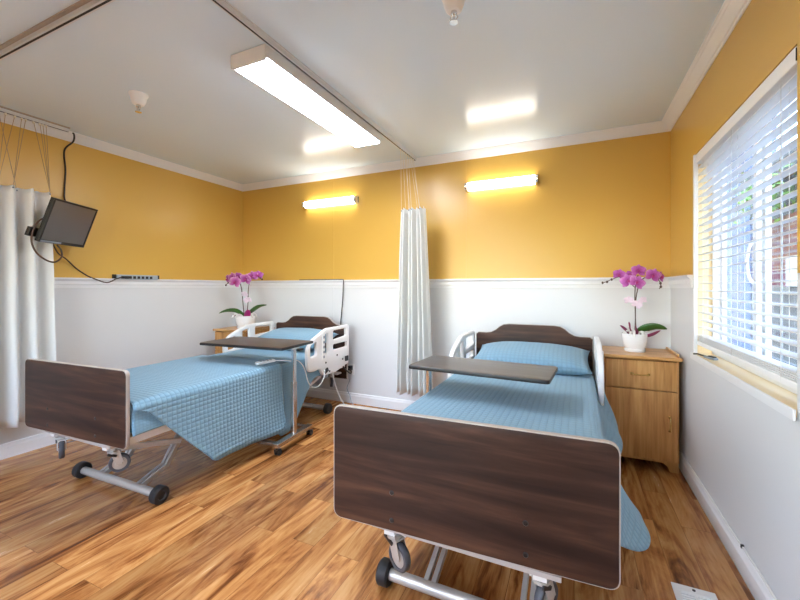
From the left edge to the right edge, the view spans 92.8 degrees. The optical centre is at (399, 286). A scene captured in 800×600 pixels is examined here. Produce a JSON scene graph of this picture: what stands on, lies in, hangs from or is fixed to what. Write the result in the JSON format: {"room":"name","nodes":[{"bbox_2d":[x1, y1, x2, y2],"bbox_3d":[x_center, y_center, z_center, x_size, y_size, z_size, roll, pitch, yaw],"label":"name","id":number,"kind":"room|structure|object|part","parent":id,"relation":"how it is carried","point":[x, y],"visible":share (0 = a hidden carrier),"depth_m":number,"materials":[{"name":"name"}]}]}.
{"room":"hospital room","nodes":[
{"label":"hospital room","id":0,"kind":"room"},
{"bbox_2d":[0,122,242,444],"bbox_3d":[-3.103,-0.006,2.425,0.100,2.512,5.229,0,0,25],"label":"wall","id":1,"kind":"structure","parent":0,"point":[149,220],"depth_m":3.59,"materials":[{"name":"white paint"}]},
{"bbox_2d":[0,432,68,459],"bbox_3d":[-3.051,1.196,2.401,0.016,0.108,5.229,0,0,25],"label":"baseboard","id":2,"kind":"structure","parent":1,"relation":"attached to","point":[10,449],"depth_m":2.88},
{"bbox_2d":[24,197,97,247],"bbox_3d":[-2.607,-0.479,2.895,0.304,0.319,0.481,0,0,-4],"label":"television","id":3,"kind":"object","parent":1,"relation":"attached to","point":[63,222],"visible":1,"depth_m":2.86,"materials":[{"name":"black plastic"}]},
{"bbox_2d":[30,218,62,262],"bbox_3d":[-2.565,-0.340,2.777,0.052,0.327,0.222,0,0,-1],"label":"cable","id":4,"kind":"object","parent":3,"relation":"attached to","point":[39,220],"visible":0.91,"depth_m":2.71,"materials":[{"name":"black plastic"}]},
{"bbox_3d":[-2.540,-0.485,2.904,0.048,0.330,0.421,20,-1,-4],"label":"casing","id":5,"kind":"part","parent":3,"relation":"part of","materials":[{"name":"black plastic"}]},
{"bbox_2d":[53,244,121,282],"bbox_3d":[-2.635,-0.182,3.186,0.127,0.296,0.578,0,0,12],"label":"cable","id":6,"kind":"object","parent":1,"relation":"attached to","point":[58,253],"visible":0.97,"depth_m":3.19,"materials":[{"name":"black plastic"}]},
{"bbox_2d":[0,112,242,190],"bbox_3d":[-3.026,-1.229,2.390,0.070,0.066,5.229,0,0,25],"label":"trim","id":7,"kind":"structure","parent":1,"relation":"attached to","point":[80,139],"depth_m":3.44,"materials":[{"name":"white wood"}]},
{"bbox_2d":[112,274,158,279],"bbox_3d":[-2.477,-0.090,3.602,0.060,0.046,0.414,0,0,25],"label":"power strip","id":8,"kind":"object","parent":1,"relation":"attached to","point":[126,277],"visible":0.99,"depth_m":3.58,"materials":[{"name":"plastic"}]},
{"bbox_2d":[54,277,242,287],"bbox_3d":[-3.044,-0.034,2.398,0.030,0.085,5.229,0,0,25],"label":"trim","id":9,"kind":"structure","parent":1,"relation":"attached to","point":[59,282],"depth_m":3.61,"materials":[{"name":"white wood"}]},
{"bbox_2d":[0,0,724,183],"bbox_3d":[-1.033,-1.312,1.478,4.654,0.100,5.429,0,0,25],"label":"ceiling","id":10,"kind":"structure","parent":0,"point":[509,71],"depth_m":2.22,"materials":[{"name":"paint"}]},
{"bbox_2d":[0,0,115,131],"bbox_3d":[-1.973,-1.246,2.043,2.362,0.031,0.624,0,0,41],"label":"track","id":11,"kind":"object","parent":10,"relation":"attached to","point":[80,9],"visible":1,"depth_m":1.85,"materials":[{"name":"white metal"}]},
{"bbox_2d":[0,113,56,427],"bbox_3d":[-2.793,-0.128,2.529,0.146,2.216,0.800,0,0,25],"label":"privacy curtain","id":12,"kind":"object","parent":11,"relation":"hanging from","point":[27,289],"visible":0.88,"depth_m":2.75,"materials":[{"name":"white fabric"}]},
{"bbox_3d":[-2.794,-0.967,2.672,0.003,0.534,0.055,0,0,8],"label":"hanging chain","id":13,"kind":"part","parent":12,"relation":"part of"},
{"bbox_3d":[-2.784,-0.967,2.694,0.004,0.535,0.103,0,0,16],"label":"hanging chain","id":14,"kind":"part","parent":12,"relation":"part of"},
{"bbox_3d":[-2.781,-0.967,2.701,0.018,0.535,0.096,0,0,25],"label":"hanging chain","id":15,"kind":"part","parent":12,"relation":"part of","materials":[{"name":"silver metal"}]},
{"bbox_3d":[-2.725,-0.967,2.716,0.004,0.535,0.138,0,0,-27],"label":"hanging chain","id":16,"kind":"part","parent":12,"relation":"part of","materials":[{"name":"silver metal"}]},
{"bbox_3d":[-2.720,-0.967,2.726,0.004,0.535,0.153,0,0,-20],"label":"hanging chain","id":17,"kind":"part","parent":12,"relation":"part of","materials":[{"name":"silver metal"}]},
{"bbox_3d":[-2.668,-0.967,2.840,0.109,0.535,0.058,0,0,25],"label":"hanging chain","id":18,"kind":"part","parent":12,"relation":"part of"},
{"bbox_3d":[-2.660,-0.967,2.857,0.109,0.535,0.021,0,0,25],"label":"hanging chain","id":19,"kind":"part","parent":12,"relation":"part of","materials":[{"name":"silver metal"}]},
{"bbox_3d":[-2.657,-0.967,2.865,0.109,0.535,0.004,0,0,25],"label":"hanging chain","id":20,"kind":"part","parent":12,"relation":"part of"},
{"bbox_3d":[-2.652,-0.967,2.874,0.111,0.535,0.003,0,0,35],"label":"hanging chain","id":21,"kind":"part","parent":12,"relation":"part of","materials":[{"name":"silver metal"}]},
{"bbox_2d":[63,133,74,200],"bbox_3d":[-2.620,-0.877,3.050,0.264,0.783,0.058,0,0,35],"label":"cable","id":22,"kind":"object","parent":10,"relation":"hanging from","point":[72,142],"visible":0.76,"depth_m":3.10,"materials":[{"name":"black plastic"}]},
{"bbox_2d":[128,90,148,112],"bbox_3d":[-1.716,-1.205,2.500,0.112,0.118,0.112,0,0,25],"label":"sprinkler","id":23,"kind":"object","parent":10,"relation":"attached to","point":[138,98],"visible":1,"depth_m":2.47,"materials":[{"name":"white plastic"}]},
{"bbox_2d":[231,44,380,147],"bbox_3d":[-0.540,-1.220,2.606,0.248,0.083,1.290,0,0,25],"label":"ceiling light","id":24,"kind":"object","parent":10,"relation":"attached to","point":[260,64],"visible":0.95,"depth_m":2.35,"materials":[{"name":"white plastic"}]},
{"bbox_3d":[-0.650,-1.226,2.656,0.005,0.065,1.264,0,0,25],"label":"panel","id":25,"kind":"part","parent":24,"relation":"part of","materials":[{"name":"white plastic"}]},
{"bbox_2d":[211,0,416,160],"bbox_3d":[-0.754,-1.246,1.741,0.036,0.031,4.340,0,0,25],"label":"track","id":26,"kind":"object","parent":10,"relation":"attached to","point":[224,5],"visible":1,"depth_m":2.13,"materials":[{"name":"white metal"}]},
{"bbox_2d":[396,149,432,395],"bbox_3d":[0.136,-0.128,3.528,0.345,2.216,0.298,0,0,10],"label":"privacy curtain","id":27,"kind":"object","parent":26,"relation":"hanging from","point":[414,341],"visible":0.94,"depth_m":3.47,"materials":[{"name":"white fabric"}]},
{"bbox_2d":[441,0,464,25],"bbox_3d":[0.234,-1.205,1.653,0.112,0.118,0.112,0,0,25],"label":"sprinkler","id":28,"kind":"object","parent":10,"relation":"attached to","point":[453,8],"visible":1,"depth_m":1.64,"materials":[{"name":"white plastic"}]},
{"bbox_2d":[0,396,754,599],"bbox_3d":[-1.033,1.300,1.478,4.654,0.100,5.429,0,0,25],"label":"floor","id":29,"kind":"structure","parent":0,"point":[253,522],"depth_m":1.91,"materials":[{"name":"laminate"}]},
{"bbox_2d":[25,315,348,504],"bbox_3d":[-1.399,0.782,3.139,1.030,0.935,2.228,0,0,23],"label":"hospital bed","id":30,"kind":"object","parent":29,"relation":"on","point":[89,404],"visible":0.67,"depth_m":2.20,"materials":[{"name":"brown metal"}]},
{"bbox_3d":[-1.832,0.636,2.138,0.915,0.403,0.022,0,0,22],"label":"footboard","id":31,"kind":"part","parent":30,"relation":"part of","materials":[{"name":"brown wood"}]},
{"bbox_3d":[-1.516,0.950,2.303,0.022,0.131,0.414,0,0,23],"label":"support arm","id":32,"kind":"part","parent":30,"relation":"part of","materials":[{"name":"white paint"}]},
{"bbox_2d":[130,348,325,436],"bbox_3d":[-1.460,0.895,2.989,0.946,0.567,1.799,0,0,23],"label":"blanket","id":33,"kind":"object","parent":30,"relation":"on","point":[141,422],"visible":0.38,"depth_m":3.22,"materials":[{"name":"blue fabric"}]},
{"bbox_2d":[124,355,286,459],"bbox_3d":[-1.578,0.864,2.688,1.008,0.533,1.133,0,0,23],"label":"quilt","id":34,"kind":"object","parent":33,"relation":"on","point":[222,406],"visible":0.78,"depth_m":2.55,"materials":[{"name":"blue fabric"}]},
{"bbox_2d":[255,359,324,387],"bbox_3d":[-0.855,0.723,3.162,0.140,0.301,0.677,0,0,41],"label":"bed remote control","id":35,"kind":"object","parent":34,"relation":"on","point":[259,362],"visible":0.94,"depth_m":3.02,"materials":[{"name":"white plastic"}]},
{"bbox_3d":[-0.800,0.729,3.218,0.113,0.290,0.530,0,0,37],"label":"cord","id":36,"kind":"part","parent":35,"relation":"part of","materials":[{"name":"white plastic"}]},
{"bbox_3d":[-1.400,0.708,3.138,0.890,0.140,2.130,0,0,23],"label":"mattress","id":37,"kind":"part","parent":30,"relation":"part of","materials":[{"name":"blue fabric"}]},
{"bbox_3d":[-1.401,0.805,3.135,0.896,0.040,2.135,0,0,23],"label":"deck frame","id":38,"kind":"part","parent":30,"relation":"part of","materials":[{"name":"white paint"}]},
{"bbox_3d":[-1.563,0.601,3.983,0.034,0.437,0.692,0,0,23],"label":"rail","id":39,"kind":"part","parent":30,"relation":"part of","materials":[{"name":"white plastic"}]},
{"bbox_2d":[259,328,337,350],"bbox_3d":[-1.083,0.529,3.882,0.780,0.208,0.474,0,0,23],"label":"pillow","id":40,"kind":"object","parent":30,"relation":"on","point":[280,333],"visible":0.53,"depth_m":3.76,"materials":[{"name":"blue fabric"}]},
{"bbox_3d":[-0.970,0.634,4.132,0.920,0.631,0.024,0,0,23],"label":"headboard","id":41,"kind":"part","parent":30,"relation":"part of","materials":[{"name":"brown wood"}]},
{"bbox_3d":[-0.873,0.950,3.789,0.022,0.131,0.414,0,0,23],"label":"support arm","id":42,"kind":"part","parent":30,"relation":"part of","materials":[{"name":"white paint"}]},
{"bbox_3d":[-0.672,0.601,3.598,0.034,0.437,0.692,0,0,23],"label":"rail","id":43,"kind":"part","parent":30,"relation":"part of","materials":[{"name":"white plastic"}]},
{"bbox_2d":[332,371,343,403],"bbox_3d":[-0.517,1.018,3.749,0.108,0.458,0.428,0,0,19],"label":"cable","id":44,"kind":"object","parent":30,"relation":"hanging from","point":[332,371],"visible":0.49,"depth_m":3.59,"materials":[{"name":"grey plastic"}]},
{"bbox_2d":[213,326,274,353],"bbox_3d":[-1.751,0.846,4.273,0.488,0.808,0.456,0,0,25],"label":"nightstand","id":45,"kind":"object","parent":29,"relation":"on","point":[220,333],"visible":0.14,"depth_m":4.16,"materials":[{"name":"brown wood"}]},
{"bbox_3d":[-1.829,0.588,4.103,0.440,0.195,0.018,0,0,25],"label":"drawer","id":46,"kind":"part","parent":45,"relation":"part of","materials":[{"name":"brown wood"}]},
{"bbox_2d":[220,271,265,328],"bbox_3d":[-1.754,0.141,4.272,0.680,0.637,0.247,0,0,8],"label":"potted orchid","id":47,"kind":"object","parent":45,"relation":"on","point":[242,318],"visible":1,"depth_m":4.21,"materials":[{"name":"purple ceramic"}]},
{"bbox_3d":[-1.828,-0.063,4.234,0.179,0.128,0.022,19,1,23],"label":"flower","id":48,"kind":"part","parent":47,"relation":"part of","materials":[{"name":"plant"}]},
{"bbox_3d":[-1.732,0.390,4.267,0.221,0.138,0.221,0,0,25],"label":"pot","id":49,"kind":"part","parent":47,"relation":"part of","materials":[{"name":"white ceramic"}]},
{"bbox_3d":[-1.694,-0.092,4.183,0.169,0.121,0.021,18,13,18],"label":"flower","id":50,"kind":"part","parent":47,"relation":"part of","materials":[{"name":"purple plant"}]},
{"bbox_3d":[-1.687,0.141,4.211,0.102,0.074,0.015,-18,8,13],"label":"flower","id":51,"kind":"part","parent":47,"relation":"part of","materials":[{"name":"pink plant"}]},
{"bbox_3d":[-1.616,-0.125,4.166,0.163,0.113,0.021,-12,-12,13],"label":"flower","id":52,"kind":"part","parent":47,"relation":"part of","materials":[{"name":"plant"}]},
{"bbox_3d":[-1.546,-0.137,4.149,0.126,0.085,0.014,6,2,-4],"label":"flower","id":53,"kind":"part","parent":47,"relation":"part of","materials":[{"name":"plant"}]},
{"bbox_2d":[200,336,312,455],"bbox_3d":[-1.171,0.850,3.145,0.811,0.800,0.466,0,0,21],"label":"table","id":54,"kind":"object","parent":29,"relation":"on","point":[274,344],"visible":0.68,"depth_m":3.00,"materials":[{"name":"brown laminate"}]},
{"bbox_3d":[-1.117,1.171,3.116,0.645,0.033,0.450,0,0,21],"label":"frame","id":55,"kind":"part","parent":54,"relation":"part of","materials":[{"name":"metal"}]},
{"bbox_2d":[334,323,620,599],"bbox_3d":[0.644,0.782,2.217,1.030,0.935,2.233,0,0,25],"label":"hospital bed","id":56,"kind":"object","parent":29,"relation":"on","point":[545,506],"visible":0.72,"depth_m":1.21,"materials":[{"name":"brown wood"}]},
{"bbox_3d":[-0.042,0.918,1.386,0.006,0.029,0.046,0,0,-41],"label":"brake lever","id":57,"kind":"part","parent":56,"relation":"part of","materials":[{"name":"black plastic"}]},
{"bbox_3d":[0.505,0.601,3.068,0.034,0.437,0.692,0,0,25],"label":"rail","id":58,"kind":"part","parent":56,"relation":"part of","materials":[{"name":"white plastic"}]},
{"bbox_3d":[0.184,0.636,1.232,0.915,0.403,0.022,0,0,23],"label":"footboard","id":59,"kind":"part","parent":56,"relation":"part of","materials":[{"name":"brown wood"}]},
{"bbox_2d":[401,374,650,551],"bbox_3d":[0.618,0.773,2.045,1.087,0.342,1.774,0,0,25],"label":"quilt","id":60,"kind":"object","parent":56,"relation":"on","point":[570,404],"visible":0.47,"depth_m":1.96,"materials":[{"name":"blue fabric"}]},
{"bbox_2d":[473,341,591,374],"bbox_3d":[0.995,0.539,2.921,0.840,0.200,0.494,0,0,25],"label":"pillow","id":61,"kind":"object","parent":60,"relation":"on","point":[569,360],"visible":0.8,"depth_m":2.79,"materials":[{"name":"blue fabric"}]},
{"bbox_3d":[1.102,0.634,3.201,0.920,0.631,0.024,0,0,25],"label":"headboard","id":62,"kind":"part","parent":56,"relation":"part of","materials":[{"name":"brown wood"}]},
{"bbox_3d":[0.448,0.918,1.161,0.046,0.029,0.006,0,0,-36],"label":"brake lever","id":63,"kind":"part","parent":56,"relation":"part of","materials":[{"name":"black plastic"}]},
{"bbox_3d":[1.384,0.601,2.659,0.034,0.437,0.692,0,0,25],"label":"rail","id":64,"kind":"part","parent":56,"relation":"part of","materials":[{"name":"white plastic"}]},
{"bbox_2d":[409,355,557,392],"bbox_3d":[0.474,0.850,2.184,0.766,0.800,0.466,0,0,29],"label":"table","id":65,"kind":"object","parent":29,"relation":"on","point":[522,372],"visible":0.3,"depth_m":2.12,"materials":[{"name":"grey laminate"}]},
{"bbox_2d":[602,346,682,473],"bbox_3d":[1.737,0.854,2.798,0.468,0.793,0.456,0,0,25],"label":"nightstand","id":66,"kind":"object","parent":29,"relation":"on","point":[641,390],"visible":0.84,"depth_m":2.61,"materials":[{"name":"brown wood"}]},
{"bbox_2d":[601,264,666,352],"bbox_3d":[1.730,0.154,2.813,0.195,0.640,0.392,0,0,-42],"label":"potted orchid","id":67,"kind":"object","parent":66,"relation":"on","point":[634,340],"visible":1,"depth_m":2.76,"materials":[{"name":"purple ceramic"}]},
{"bbox_3d":[1.636,-0.099,2.843,0.088,0.072,0.009,15,12,41],"label":"flower","id":68,"kind":"part","parent":67,"relation":"part of","materials":[{"name":"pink plant"}]},
{"bbox_3d":[1.667,-0.051,2.787,0.111,0.091,0.012,-19,-23,23],"label":"flower","id":69,"kind":"part","parent":67,"relation":"part of","materials":[{"name":"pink plant"}]},
{"bbox_3d":[1.681,0.094,2.800,0.065,0.053,0.007,0,11,36],"label":"flower","id":70,"kind":"part","parent":67,"relation":"part of","materials":[{"name":"pink plant"}]},
{"bbox_3d":[1.733,0.408,2.814,0.170,0.132,0.170,0,0,25],"label":"pot","id":71,"kind":"part","parent":67,"relation":"part of","materials":[{"name":"white ceramic"}]},
{"bbox_3d":[1.739,0.144,2.805,0.027,0.461,0.020,0,0,25],"label":"stem","id":72,"kind":"part","parent":67,"relation":"part of","materials":[{"name":"green plant"}]},
{"bbox_3d":[1.724,0.124,2.770,0.069,0.056,0.008,30,21,16],"label":"flower","id":73,"kind":"part","parent":67,"relation":"part of","materials":[{"name":"pink plant"}]},
{"bbox_3d":[1.718,-0.040,2.759,0.111,0.091,0.012,30,-6,16],"label":"flower","id":74,"kind":"part","parent":67,"relation":"part of","materials":[{"name":"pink plant"}]},
{"bbox_3d":[1.742,-0.125,2.785,0.100,0.081,0.010,6,-8,19],"label":"flower","id":75,"kind":"part","parent":67,"relation":"part of","materials":[{"name":"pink plant"}]},
{"bbox_3d":[1.759,0.095,2.765,0.062,0.050,0.007,-23,9,7],"label":"flower","id":76,"kind":"part","parent":67,"relation":"part of","materials":[{"name":"pink plant"}]},
{"bbox_3d":[1.813,-0.089,2.728,0.108,0.088,0.011,17,8,7],"label":"flower","id":77,"kind":"part","parent":67,"relation":"part of","materials":[{"name":"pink plant"}]},
{"bbox_3d":[1.645,0.600,2.607,0.118,0.018,0.032,0,0,25],"label":"handle","id":78,"kind":"part","parent":66,"relation":"part of","materials":[{"name":"gold metal"}]},
{"bbox_3d":[1.659,0.603,2.628,0.420,0.195,0.018,0,0,25],"label":"drawer","id":79,"kind":"part","parent":66,"relation":"part of","materials":[{"name":"brown wood"}]},
{"bbox_3d":[1.659,0.940,2.628,0.420,0.465,0.018,0,0,25],"label":"door","id":80,"kind":"part","parent":66,"relation":"part of","materials":[{"name":"brown wood"}]},
{"bbox_3d":[1.799,0.920,2.537,0.018,0.108,0.032,0,0,25],"label":"handle","id":81,"kind":"part","parent":66,"relation":"part of","materials":[{"name":"gold metal"}]},
{"bbox_3d":[1.959,0.466,2.744,0.016,0.018,0.350,0,0,25],"label":"edge rail","id":82,"kind":"part","parent":66,"relation":"part of","materials":[{"name":"brown wood"}]},
{"bbox_2d":[671,582,717,599],"bbox_3d":[1.137,1.246,1.415,0.150,0.008,0.360,0,0,25],"label":"floor vent","id":83,"kind":"object","parent":29,"relation":"in","point":[682,592],"visible":1,"depth_m":1.55,"materials":[{"name":"white plastic"}]},
{"bbox_2d":[243,131,670,400],"bbox_3d":[0.075,-0.006,3.901,4.654,2.512,0.100,0,0,25],"label":"wall","id":84,"kind":"structure","parent":0,"point":[598,209],"depth_m":3.55,"materials":[{"name":"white paint"}]},
{"bbox_2d":[302,195,358,208],"bbox_3d":[-0.776,-0.932,4.194,0.700,0.086,0.076,0,0,25],"label":"wall light","id":85,"kind":"object","parent":84,"relation":"attached to","point":[351,199],"visible":1,"depth_m":4.16,"materials":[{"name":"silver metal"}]},
{"bbox_2d":[332,179,333,278],"bbox_3d":[-0.743,-0.636,4.219,0.024,1.120,0.003,0,0,25],"label":"trim","id":86,"kind":"structure","parent":84,"relation":"attached to","point":[332,179],"depth_m":4.22,"materials":[{"name":"yellow paint"}]},
{"bbox_2d":[332,288,333,389],"bbox_3d":[-0.743,0.576,4.219,0.020,1.133,0.003,0,0,25],"label":"trim","id":87,"kind":"structure","parent":84,"relation":"attached to","point":[332,288],"depth_m":4.21,"materials":[{"name":"white paint"}]},
{"bbox_2d":[348,364,353,374],"bbox_3d":[-0.534,0.890,4.097,0.072,0.116,0.050,0,0,25],"label":"wall outlet","id":88,"kind":"object","parent":84,"relation":"attached to","point":[351,366],"visible":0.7,"depth_m":4.10,"materials":[{"name":"white plastic"}]},
{"bbox_2d":[306,387,414,409],"bbox_3d":[0.051,1.196,3.848,4.454,0.108,0.016,0,0,25],"label":"baseboard","id":89,"kind":"structure","parent":84,"relation":"attached to","point":[363,399],"depth_m":4.06,"materials":[{"name":"white wood"}]},
{"bbox_2d":[243,121,669,190],"bbox_3d":[0.040,-1.229,3.824,4.454,0.066,0.070,0,0,25],"label":"trim","id":90,"kind":"structure","parent":84,"relation":"attached to","point":[658,126],"depth_m":3.50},
{"bbox_2d":[243,277,669,287],"bbox_3d":[0.049,-0.034,3.842,4.454,0.085,0.030,0,0,25],"label":"trim","id":91,"kind":"structure","parent":84,"relation":"attached to","point":[498,282],"depth_m":3.54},
{"bbox_2d":[299,279,343,324],"bbox_3d":[-0.869,0.343,4.249,0.645,0.859,0.029,0,0,25],"label":"cable","id":92,"kind":"object","parent":91,"relation":"on","point":[299,279],"visible":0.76,"depth_m":4.14,"materials":[{"name":"grey plastic"}]},
{"bbox_2d":[464,160,465,278],"bbox_3d":[0.613,-0.636,3.599,0.024,1.120,0.003,0,0,25],"label":"trim","id":93,"kind":"structure","parent":84,"relation":"attached to","point":[464,160],"depth_m":3.60,"materials":[{"name":"yellow paint"}]},
{"bbox_2d":[464,288,465,332],"bbox_3d":[0.613,0.576,3.599,0.020,1.133,0.003,0,0,25],"label":"trim","id":94,"kind":"structure","parent":84,"relation":"attached to","point":[464,288],"depth_m":3.60,"materials":[{"name":"white paint"}]},
{"bbox_2d":[464,174,537,191],"bbox_3d":[0.902,-0.934,3.426,0.640,0.086,0.076,0,0,25],"label":"wall light","id":95,"kind":"object","parent":84,"relation":"attached to","point":[531,179],"visible":1,"depth_m":3.40,"materials":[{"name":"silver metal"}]},
{"bbox_2d":[671,0,799,599],"bbox_3d":[1.038,-0.006,0.531,0.100,2.512,5.229,0,0,25],"label":"wall","id":96,"kind":"structure","parent":0,"point":[745,453],"depth_m":1.73,"materials":[{"name":"white paint"}]},
{"bbox_2d":[667,275,692,287],"bbox_3d":[1.940,-0.034,2.659,0.030,0.085,0.609,0,0,25],"label":"trim","id":97,"kind":"structure","parent":96,"relation":"attached to","point":[682,281],"depth_m":2.57,"materials":[{"name":"white wood"}]},
{"bbox_2d":[693,155,696,352],"bbox_3d":[1.816,-0.203,2.345,0.018,1.215,0.020,0,0,25],"label":"trim","id":98,"kind":"structure","parent":96,"relation":"attached to","point":[694,164],"depth_m":2.34,"materials":[{"name":"white wood"}]},
{"bbox_2d":[697,164,711,353],"bbox_3d":[1.859,-0.203,2.326,0.100,1.215,0.004,0,0,25],"label":"trim","id":99,"kind":"structure","parent":96,"relation":"attached to","point":[701,272],"depth_m":2.33,"materials":[{"name":"beige paint"}]},
{"bbox_2d":[662,0,751,130],"bbox_3d":[0.961,-1.229,0.566,0.070,0.066,5.229,0,0,25],"label":"trim","id":100,"kind":"structure","parent":96,"relation":"attached to","point":[730,13],"depth_m":2.01,"materials":[{"name":"white wood"}]},
{"bbox_2d":[679,449,776,599],"bbox_3d":[0.985,1.196,0.555,0.016,0.108,5.229,0,0,25],"label":"baseboard","id":101,"kind":"structure","parent":96,"relation":"attached to","point":[757,587],"depth_m":1.80,"materials":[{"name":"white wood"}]},
{"bbox_2d":[690,352,795,420],"bbox_3d":[1.549,0.422,1.806,0.008,0.038,1.223,0,0,25],"label":"trim","id":102,"kind":"structure","parent":96,"relation":"attached to","point":[777,405],"depth_m":1.54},
{"bbox_2d":[698,353,796,417],"bbox_3d":[1.607,0.420,1.788,0.112,0.030,1.189,0,0,25],"label":"window sill","id":103,"kind":"structure","parent":96,"relation":"attached to","point":[777,392],"depth_m":1.61,"materials":[{"name":"beige paint"}]},
{"bbox_2d":[693,353,717,359],"bbox_3d":[1.744,0.395,2.185,0.028,0.019,0.194,0,0,7],"label":"clip","id":104,"kind":"object","parent":103,"relation":"on","point":[704,356],"visible":1,"depth_m":2.14,"materials":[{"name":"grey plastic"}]},
{"bbox_2d":[712,110,796,393],"bbox_3d":[1.665,-0.203,1.760,0.099,1.215,1.186,0,0,25],"label":"window","id":105,"kind":"structure","parent":96,"relation":"in","point":[767,254],"depth_m":1.78,"materials":[{"name":"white glass"}]},
{"bbox_2d":[695,46,796,390],"bbox_3d":[1.592,-0.227,1.791,0.061,1.159,1.171,0,0,25],"label":"window blind","id":106,"kind":"object","parent":105,"relation":"attached to","point":[778,90],"visible":0.87,"depth_m":1.64,"materials":[{"name":"white plastic"}]},
{"bbox_3d":[1.790,-0.207,2.215,0.052,1.105,0.008,0,0,25],"label":"ladder cord","id":107,"kind":"part","parent":106,"relation":"part of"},
{"bbox_3d":[1.607,-0.207,1.814,0.052,1.105,0.008,0,0,25],"label":"ladder cord","id":108,"kind":"part","parent":106,"relation":"part of","materials":[{"name":"white fabric"}]},
{"bbox_3d":[1.598,0.339,1.793,0.052,0.028,1.162,0,0,25],"label":"rail","id":109,"kind":"part","parent":106,"relation":"part of","materials":[{"name":"white plastic"}]},
{"bbox_3d":[1.407,-0.207,1.376,0.052,1.105,0.008,0,0,25],"label":"ladder cord","id":110,"kind":"part","parent":106,"relation":"part of","materials":[{"name":"white fabric"}]},
{"bbox_3d":[1.794,-0.203,1.995,0.022,1.155,0.591,0,0,25],"label":"sash","id":111,"kind":"part","parent":105,"relation":"part of","materials":[{"name":"white plastic"}]},
{"bbox_3d":[1.643,-0.115,1.788,0.035,0.208,0.016,0,0,40],"label":"latch handle","id":112,"kind":"part","parent":105,"relation":"part of","materials":[{"name":"white plastic"}]},
{"bbox_3d":[1.550,-0.203,1.521,0.022,1.155,0.595,0,0,25],"label":"sash","id":113,"kind":"part","parent":105,"relation":"part of","materials":[{"name":"white plastic"}]},
{"label":"outside","id":114,"kind":"structure","parent":0,"visible":0},
{"bbox_3d":[6.777,1.600,2.948,8.127,0.100,17.000,0,0,25],"label":"ground","id":115,"kind":"structure","parent":114,"visible":0},
{"bbox_2d":[727,115,796,366],"bbox_3d":[4.948,-0.400,5.709,0.250,3.900,11.500,0,0,25],"label":"wall","id":116,"kind":"structure","parent":115,"relation":"on","point":[748,227],"depth_m":4.87,"materials":[{"name":"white paint"}]},
{"bbox_2d":[741,147,796,219],"bbox_3d":[4.001,-1.050,2.376,1.500,0.600,4.650,0,0,25],"label":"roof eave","id":117,"kind":"object","parent":116,"relation":"attached to","point":[794,162],"depth_m":4.00},
{"bbox_2d":[772,212,796,286],"bbox_3d":[3.523,-0.375,2.595,0.210,0.750,4.650,0,0,25],"label":"brick wall","id":118,"kind":"structure","parent":116,"relation":"on","point":[793,225],"depth_m":4.05,"materials":[{"name":"red brick"}]},
{"bbox_2d":[786,257,796,286],"bbox_3d":[3.901,-0.150,3.714,0.035,0.300,0.500,0,0,25],"label":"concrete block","id":119,"kind":"object","parent":116,"relation":"on","point":[793,260],"visible":0.65,"depth_m":3.82,"materials":[{"name":"white concrete"}]},
{"bbox_2d":[727,164,796,223],"bbox_3d":[3.882,0.126,4.027,1.030,2.850,1.602,0,0,25],"label":"shrub","id":120,"kind":"object","parent":115,"relation":"on","point":[778,182],"visible":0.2,"depth_m":3.99,"materials":[{"name":"green plant"}]}
]}

